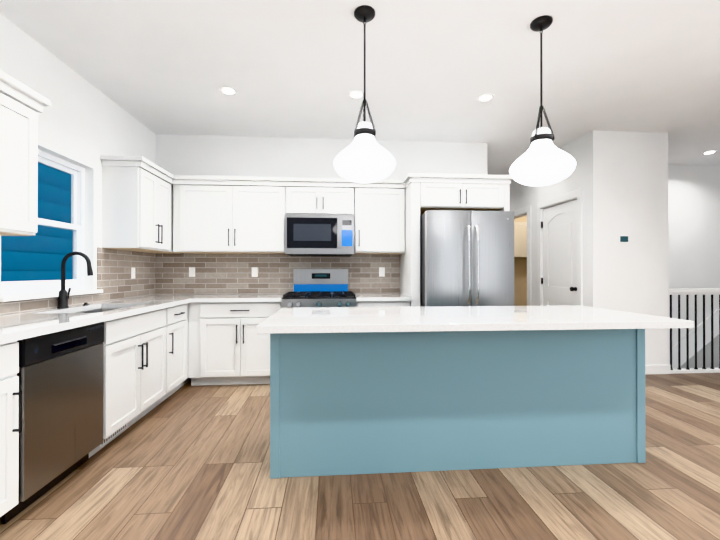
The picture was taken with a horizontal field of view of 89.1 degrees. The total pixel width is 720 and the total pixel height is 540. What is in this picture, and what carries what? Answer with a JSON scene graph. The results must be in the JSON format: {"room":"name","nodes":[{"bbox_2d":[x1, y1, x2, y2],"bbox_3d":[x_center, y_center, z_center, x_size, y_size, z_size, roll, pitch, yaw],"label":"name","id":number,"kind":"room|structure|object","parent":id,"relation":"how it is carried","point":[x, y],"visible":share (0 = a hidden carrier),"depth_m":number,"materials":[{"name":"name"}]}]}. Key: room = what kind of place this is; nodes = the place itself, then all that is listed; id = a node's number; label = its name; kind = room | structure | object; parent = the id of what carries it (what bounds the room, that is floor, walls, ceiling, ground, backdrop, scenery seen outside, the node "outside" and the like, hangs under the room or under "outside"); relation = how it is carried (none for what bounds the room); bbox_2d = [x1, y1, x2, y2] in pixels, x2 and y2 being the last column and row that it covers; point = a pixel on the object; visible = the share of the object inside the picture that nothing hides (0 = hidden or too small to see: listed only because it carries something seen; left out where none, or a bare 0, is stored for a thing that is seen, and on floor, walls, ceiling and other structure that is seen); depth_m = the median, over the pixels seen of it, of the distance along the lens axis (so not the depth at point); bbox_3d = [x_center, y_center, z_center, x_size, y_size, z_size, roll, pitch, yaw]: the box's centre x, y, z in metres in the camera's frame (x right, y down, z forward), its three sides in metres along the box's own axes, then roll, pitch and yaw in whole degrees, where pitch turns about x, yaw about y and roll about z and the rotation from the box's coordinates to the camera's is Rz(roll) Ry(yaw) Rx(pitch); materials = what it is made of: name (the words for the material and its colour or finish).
{"room":"kitchen","nodes":[
{"label":"kitchen","id":0,"kind":"room"},
{"bbox_2d":[0,13,155,314],"bbox_3d":[-2.211,-0.210,0.780,0.160,2.800,7.330,0,0,-4],"label":"wall","id":1,"kind":"structure","parent":0,"point":[81,124],"depth_m":3.00,"materials":[{"name":"paint"}]},
{"bbox_2d":[0,93,37,235],"bbox_3d":[-2.020,-0.584,1.714,0.370,0.764,0.900,0,0,-4],"label":"upper cabinet","id":2,"kind":"object","parent":1,"relation":"attached to","point":[18,169],"visible":0.98,"depth_m":2.04,"materials":[{"name":"white wood"}]},
{"bbox_2d":[1,149,84,295],"bbox_3d":[-2.389,-0.357,2.723,0.070,1.050,0.890,0,0,-4],"label":"window","id":3,"kind":"structure","parent":1,"relation":"in","point":[77,224],"depth_m":3.01,"materials":[{"name":"white plastic"}]},
{"bbox_2d":[0,289,102,301],"bbox_3d":[-2.287,0.184,2.729,0.125,0.028,0.980,0,0,-4],"label":"window sill","id":4,"kind":"structure","parent":1,"relation":"attached to","point":[24,297],"depth_m":2.54,"materials":[{"name":"white"}]},
{"bbox_2d":[0,247,155,314],"bbox_3d":[-2.264,0.039,2.600,0.010,0.484,3.370,0,0,-4],"label":"tile backsplash","id":5,"kind":"structure","parent":1,"relation":"attached to","point":[115,281],"depth_m":3.46,"materials":[{"name":"beige tile"}]},
{"bbox_2d":[131,268,134,278],"bbox_3d":[-2.344,0.032,3.783,0.008,0.114,0.070,0,0,-4],"label":"electrical outlet","id":6,"kind":"object","parent":5,"relation":"attached to","point":[132,273],"visible":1,"depth_m":3.77,"materials":[{"name":"white plastic"}]},
{"bbox_2d":[102,166,180,253],"bbox_3d":[-2.179,-0.577,3.796,0.370,0.764,0.987,0,0,-4],"label":"upper cabinet","id":7,"kind":"object","parent":1,"relation":"attached to","point":[137,209],"visible":1,"depth_m":3.31,"materials":[{"name":"white wood"}]},
{"bbox_2d":[156,134,486,294],"bbox_3d":[-0.395,-0.196,4.514,3.990,2.800,0.160,0,0,-4],"label":"wall","id":8,"kind":"structure","parent":0,"point":[177,154],"depth_m":4.40,"materials":[{"name":"paint"}]},
{"bbox_2d":[173,185,285,253],"bbox_3d":[-1.445,-0.575,4.164,1.214,0.764,0.370,0,0,-4],"label":"upper cabinet","id":9,"kind":"object","parent":8,"relation":"attached to","point":[217,219],"visible":0.98,"depth_m":4.02,"materials":[{"name":"white wood"}]},
{"bbox_2d":[0,70,512,188],"bbox_3d":[-0.273,-0.980,2.901,4.019,0.087,3.074,0,0,-4],"label":"crown molding","id":10,"kind":"structure","parent":9,"relation":"attached to","point":[19,92],"depth_m":3.92,"materials":[{"name":"white wood"}]},
{"bbox_2d":[156,253,399,294],"bbox_3d":[-0.946,0.046,4.385,2.888,0.484,0.010,0,0,-4],"label":"tile backsplash","id":11,"kind":"structure","parent":8,"relation":"attached to","point":[223,273],"depth_m":4.36,"materials":[{"name":"beige tile"}]},
{"bbox_2d":[189,267,194,276],"bbox_3d":[-1.974,0.023,4.297,0.070,0.114,0.008,0,0,-4],"label":"electrical outlet","id":12,"kind":"object","parent":11,"relation":"attached to","point":[191,271],"visible":1,"depth_m":4.29,"materials":[{"name":"white plastic"}]},
{"bbox_2d":[252,267,257,276],"bbox_3d":[-1.254,0.024,4.352,0.070,0.114,0.008,0,0,-4],"label":"electrical outlet","id":13,"kind":"object","parent":11,"relation":"attached to","point":[254,271],"visible":1,"depth_m":4.35,"materials":[{"name":"white plastic"}]},
{"bbox_2d":[379,267,384,276],"bbox_3d":[0.268,0.024,4.468,0.070,0.114,0.008,0,0,-4],"label":"electrical outlet","id":14,"kind":"object","parent":11,"relation":"attached to","point":[381,271],"visible":1,"depth_m":4.47,"materials":[{"name":"white plastic"}]},
{"bbox_2d":[286,187,353,214],"bbox_3d":[-0.457,-0.786,4.240,0.760,0.342,0.370,0,0,-4],"label":"upper cabinet","id":15,"kind":"object","parent":8,"relation":"attached to","point":[319,200],"visible":0.94,"depth_m":4.09,"materials":[{"name":"white wood"}]},
{"bbox_2d":[285,214,353,255],"bbox_3d":[-0.455,-0.392,4.200,0.756,0.446,0.440,0,0,-4],"label":"microwave","id":16,"kind":"object","parent":15,"relation":"attached to","point":[319,234],"visible":1,"depth_m":4.02,"materials":[{"name":"grey metal"}]},
{"bbox_2d":[354,188,404,253],"bbox_3d":[0.219,-0.575,4.291,0.578,0.764,0.370,0,0,-4],"label":"upper cabinet","id":17,"kind":"object","parent":8,"relation":"attached to","point":[379,220],"visible":0.94,"depth_m":4.15,"materials":[{"name":"white wood"}]},
{"bbox_2d":[0,373,719,539],"bbox_3d":[2.347,1.227,2.623,9.530,0.060,10.320,0,0,-4],"label":"floor","id":18,"kind":"structure","parent":0,"point":[187,461],"depth_m":1.96,"materials":[{"name":"brown wood"}]},
{"bbox_2d":[0,341,21,516],"bbox_3d":[-1.844,0.756,1.379,0.650,0.874,0.615,0,0,-4],"label":"base cabinet","id":19,"kind":"object","parent":18,"relation":"on","point":[10,411],"visible":1,"depth_m":1.64,"materials":[{"name":"white wood"}]},
{"bbox_2d":[2,322,103,523],"bbox_3d":[-1.891,0.761,1.997,0.594,0.868,0.599,0,0,-4],"label":"dishwasher","id":20,"kind":"object","parent":18,"relation":"on","point":[60,374],"visible":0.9,"depth_m":1.93,"materials":[{"name":"grey metal"}]},
{"bbox_2d":[76,308,165,457],"bbox_3d":[-1.949,0.761,2.745,0.650,0.874,0.875,0,0,-4],"label":"base cabinet","id":21,"kind":"object","parent":18,"relation":"on","point":[134,368],"visible":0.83,"depth_m":2.66,"materials":[{"name":"white wood"}]},
{"bbox_2d":[155,303,190,406],"bbox_3d":[-2.025,0.764,3.740,0.650,0.874,1.110,0,0,-4],"label":"base cabinet","id":22,"kind":"object","parent":18,"relation":"on","point":[176,326],"visible":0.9,"depth_m":3.43,"materials":[{"name":"white wood"}]},
{"bbox_2d":[0,295,191,343],"bbox_3d":[-1.921,0.301,2.384,0.638,0.040,3.828,0,0,-4],"label":"countertop","id":23,"kind":"structure","parent":22,"relation":"on","point":[20,326],"depth_m":2.29,"materials":[{"name":"white stone"}]},
{"bbox_2d":[57,251,92,307],"bbox_3d":[-2.121,0.072,2.741,0.245,0.420,0.097,0,0,-4],"label":"faucet","id":24,"kind":"object","parent":23,"relation":"on","point":[63,297],"visible":1,"depth_m":2.71,"materials":[{"name":"black metal"}]},
{"bbox_2d":[77,308,119,312],"bbox_3d":[-1.959,0.431,2.738,0.384,0.214,0.714,0,0,-4],"label":"sink basin","id":25,"kind":"object","parent":23,"relation":"in","point":[96,310],"visible":0.04,"depth_m":3.01,"materials":[{"name":"metal"}]},
{"bbox_2d":[188,302,281,385],"bbox_3d":[-1.300,0.765,4.029,0.944,0.874,0.650,0,0,-4],"label":"base cabinet","id":26,"kind":"object","parent":18,"relation":"on","point":[228,344],"visible":0.85,"depth_m":3.74,"materials":[{"name":"white wood"}]},
{"bbox_2d":[192,294,282,301],"bbox_3d":[-1.264,0.307,4.029,0.879,0.040,0.648,0,0,-4],"label":"countertop","id":27,"kind":"structure","parent":26,"relation":"on","point":[200,297],"depth_m":3.75,"materials":[{"name":"white stone"}]},
{"bbox_2d":[282,269,355,307],"bbox_3d":[-0.443,0.595,4.059,0.760,1.215,0.725,0,0,-4],"label":"range","id":28,"kind":"object","parent":18,"relation":"on","point":[320,287],"visible":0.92,"depth_m":4.33,"materials":[{"name":"grey metal"}]},
{"bbox_2d":[356,301,409,306],"bbox_3d":[0.228,0.766,4.146,0.578,0.874,0.650,0,0,-4],"label":"base cabinet","id":29,"kind":"object","parent":18,"relation":"on","point":[382,303],"visible":0.02,"depth_m":3.86,"materials":[{"name":"white"}]},
{"bbox_2d":[355,294,411,300],"bbox_3d":[0.227,0.308,4.148,0.584,0.040,0.638,0,0,-4],"label":"countertop","id":30,"kind":"structure","parent":29,"relation":"on","point":[380,297],"depth_m":3.85,"materials":[{"name":"white stone"}]},
{"bbox_2d":[400,182,508,306],"bbox_3d":[1.060,0.123,4.213,1.084,2.160,0.652,0,0,-4],"label":"cabinet surround","id":31,"kind":"object","parent":18,"relation":"on","point":[421,198],"visible":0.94,"depth_m":3.93,"materials":[{"name":"white wood"}]},
{"bbox_2d":[270,329,645,478],"bbox_3d":[0.602,0.760,2.524,2.293,0.874,0.687,0,0,-4],"label":"kitchen island","id":32,"kind":"object","parent":18,"relation":"on","point":[366,403],"visible":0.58,"depth_m":2.18,"materials":[{"name":"blue wood"}]},
{"bbox_2d":[257,305,693,333],"bbox_3d":[0.623,0.301,2.379,2.355,0.040,0.930,0,0,-4],"label":"island countertop","id":33,"kind":"structure","parent":32,"relation":"on","point":[394,319],"depth_m":2.07,"materials":[{"name":"white stone"}]},
{"bbox_2d":[420,210,513,306],"bbox_3d":[1.095,0.295,4.040,0.906,1.815,0.869,0,0,-4],"label":"refrigerator","id":34,"kind":"object","parent":18,"relation":"on","point":[466,257],"visible":0.56,"depth_m":3.69,"materials":[{"name":"grey metal"}]},
{"bbox_2d":[669,288,719,373],"bbox_3d":[5.230,0.711,4.412,3.308,0.984,0.093,0,0,-4],"label":"stair railing","id":35,"kind":"object","parent":18,"relation":"on","point":[687,292],"visible":0.94,"depth_m":4.30,"materials":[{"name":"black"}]},
{"bbox_2d":[0,0,719,174],"bbox_3d":[2.347,-1.653,2.633,9.530,0.100,10.320,0,0,-4],"label":"ceiling","id":36,"kind":"structure","parent":0,"point":[435,69],"depth_m":2.86,"materials":[{"name":"paint"}]},
{"bbox_2d":[218,86,237,95],"bbox_3d":[-1.177,-1.597,3.267,0.164,0.006,0.164,0,0,-4],"label":"recessed light","id":37,"kind":"object","parent":36,"relation":"in","point":[227,91],"visible":1,"depth_m":3.27,"materials":[{"name":"white plastic"}]},
{"bbox_2d":[347,90,363,98],"bbox_3d":[-0.035,-1.597,3.334,0.164,0.006,0.164,0,0,-4],"label":"recessed light","id":38,"kind":"object","parent":36,"relation":"in","point":[355,94],"visible":0.94,"depth_m":3.33,"materials":[{"name":"white plastic"}]},
{"bbox_2d":[333,5,395,182],"bbox_3d":[0.029,-1.077,2.279,0.388,1.053,0.388,0,0,-4],"label":"pendant light","id":39,"kind":"object","parent":36,"relation":"hanging from","point":[364,157],"visible":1,"depth_m":2.19,"materials":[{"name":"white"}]},
{"bbox_2d":[476,93,494,101],"bbox_3d":[1.164,-1.597,3.395,0.164,0.006,0.164,0,0,-4],"label":"recessed light","id":40,"kind":"object","parent":36,"relation":"in","point":[488,97],"visible":1,"depth_m":3.39,"materials":[{"name":"white plastic"}]},
{"bbox_2d":[509,15,575,185],"bbox_3d":[1.174,-1.077,2.366,0.388,1.053,0.388,0,0,-4],"label":"pendant light","id":41,"kind":"object","parent":36,"relation":"hanging from","point":[543,160],"visible":0.98,"depth_m":2.29,"materials":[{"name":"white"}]},
{"bbox_2d":[701,151,717,154],"bbox_3d":[4.741,-1.591,4.962,0.164,0.006,0.164,0,0,-4],"label":"recessed light","id":42,"kind":"object","parent":36,"relation":"in","point":[708,152],"visible":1,"depth_m":4.95,"materials":[{"name":"white"}]},
{"bbox_2d":[514,216,526,305],"bbox_3d":[3.604,-0.183,7.839,2.190,2.800,0.120,0,0,-4],"label":"wall","id":43,"kind":"structure","parent":0,"point":[520,281],"depth_m":7.75,"materials":[{"name":"paint"}]},
{"bbox_2d":[514,222,526,257],"bbox_3d":[3.487,-0.614,7.593,1.000,0.720,0.345,0,0,-4],"label":"wall cabinet","id":44,"kind":"object","parent":43,"relation":"attached to","point":[520,239],"visible":0.1,"depth_m":7.41,"materials":[{"name":"white wood"}]},
{"bbox_2d":[509,130,603,308],"bbox_3d":[2.586,-0.190,5.996,0.120,2.800,3.640,0,0,-4],"label":"wall","id":45,"kind":"structure","parent":0,"point":[587,150],"depth_m":4.27,"materials":[{"name":"paint"}]},
{"bbox_2d":[514,188,582,305],"bbox_3d":[2.616,0.118,5.500,0.136,2.180,2.290,0,0,-4],"label":"door frame","id":46,"kind":"structure","parent":45,"relation":"attached to","point":[553,201],"depth_m":5.21,"materials":[{"name":"white wood"}]},
{"bbox_2d":[543,199,577,305],"bbox_3d":[2.623,0.164,4.819,0.096,2.058,0.770,0,0,-4],"label":"closet door","id":47,"kind":"structure","parent":45,"relation":"in","point":[560,254],"depth_m":4.81,"materials":[{"name":"white wood"}]},
{"bbox_2d":[532,164,719,346],"bbox_3d":[4.730,0.608,5.560,4.330,4.400,0.150,0,0,-4],"label":"wall","id":48,"kind":"structure","parent":0,"point":[695,188],"depth_m":5.53,"materials":[{"name":"paint"}]},
{"bbox_2d":[669,308,718,367],"bbox_3d":[5.277,1.655,5.531,4.888,4.221,0.020,0,0,-4],"label":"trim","id":49,"kind":"structure","parent":48,"relation":"attached to","point":[683,357],"depth_m":5.52,"materials":[{"name":"white"}]},
{"bbox_2d":[604,131,659,364],"bbox_3d":[3.114,-0.197,4.276,0.630,2.800,0.130,0,0,-4],"label":"wall","id":50,"kind":"structure","parent":0,"point":[650,201],"depth_m":4.22,"materials":[{"name":"paint"}]},
{"bbox_2d":[618,235,628,242],"bbox_3d":[3.025,-0.354,4.195,0.116,0.086,0.019,0,0,-4],"label":"thermostat","id":51,"kind":"object","parent":50,"relation":"attached to","point":[623,238],"visible":1,"depth_m":4.19,"materials":[{"name":"white plastic"}]},
{"bbox_2d":[645,365,670,374],"bbox_3d":[3.074,1.153,4.849,0.944,0.105,1.312,0,0,-4],"label":"baseboard","id":52,"kind":"structure","parent":50,"relation":"attached to","point":[657,369],"depth_m":4.22,"materials":[{"name":"white"}]},
{"bbox_2d":[660,132,671,364],"bbox_3d":[3.479,-0.195,4.815,0.120,2.800,1.150,0,0,-4],"label":"wall","id":53,"kind":"structure","parent":0,"point":[665,168],"depth_m":4.24,"materials":[{"name":"paint"}]},
{"label":"outside","id":54,"kind":"structure","parent":0,"visible":0},
{"bbox_2d":[1,162,72,281],"bbox_3d":[-2.985,-0.403,2.512,0.020,3.200,4.700,0,0,-4],"label":"window","id":55,"kind":"structure","parent":54,"point":[46,237],"depth_m":3.56,"materials":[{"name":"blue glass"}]}
]}

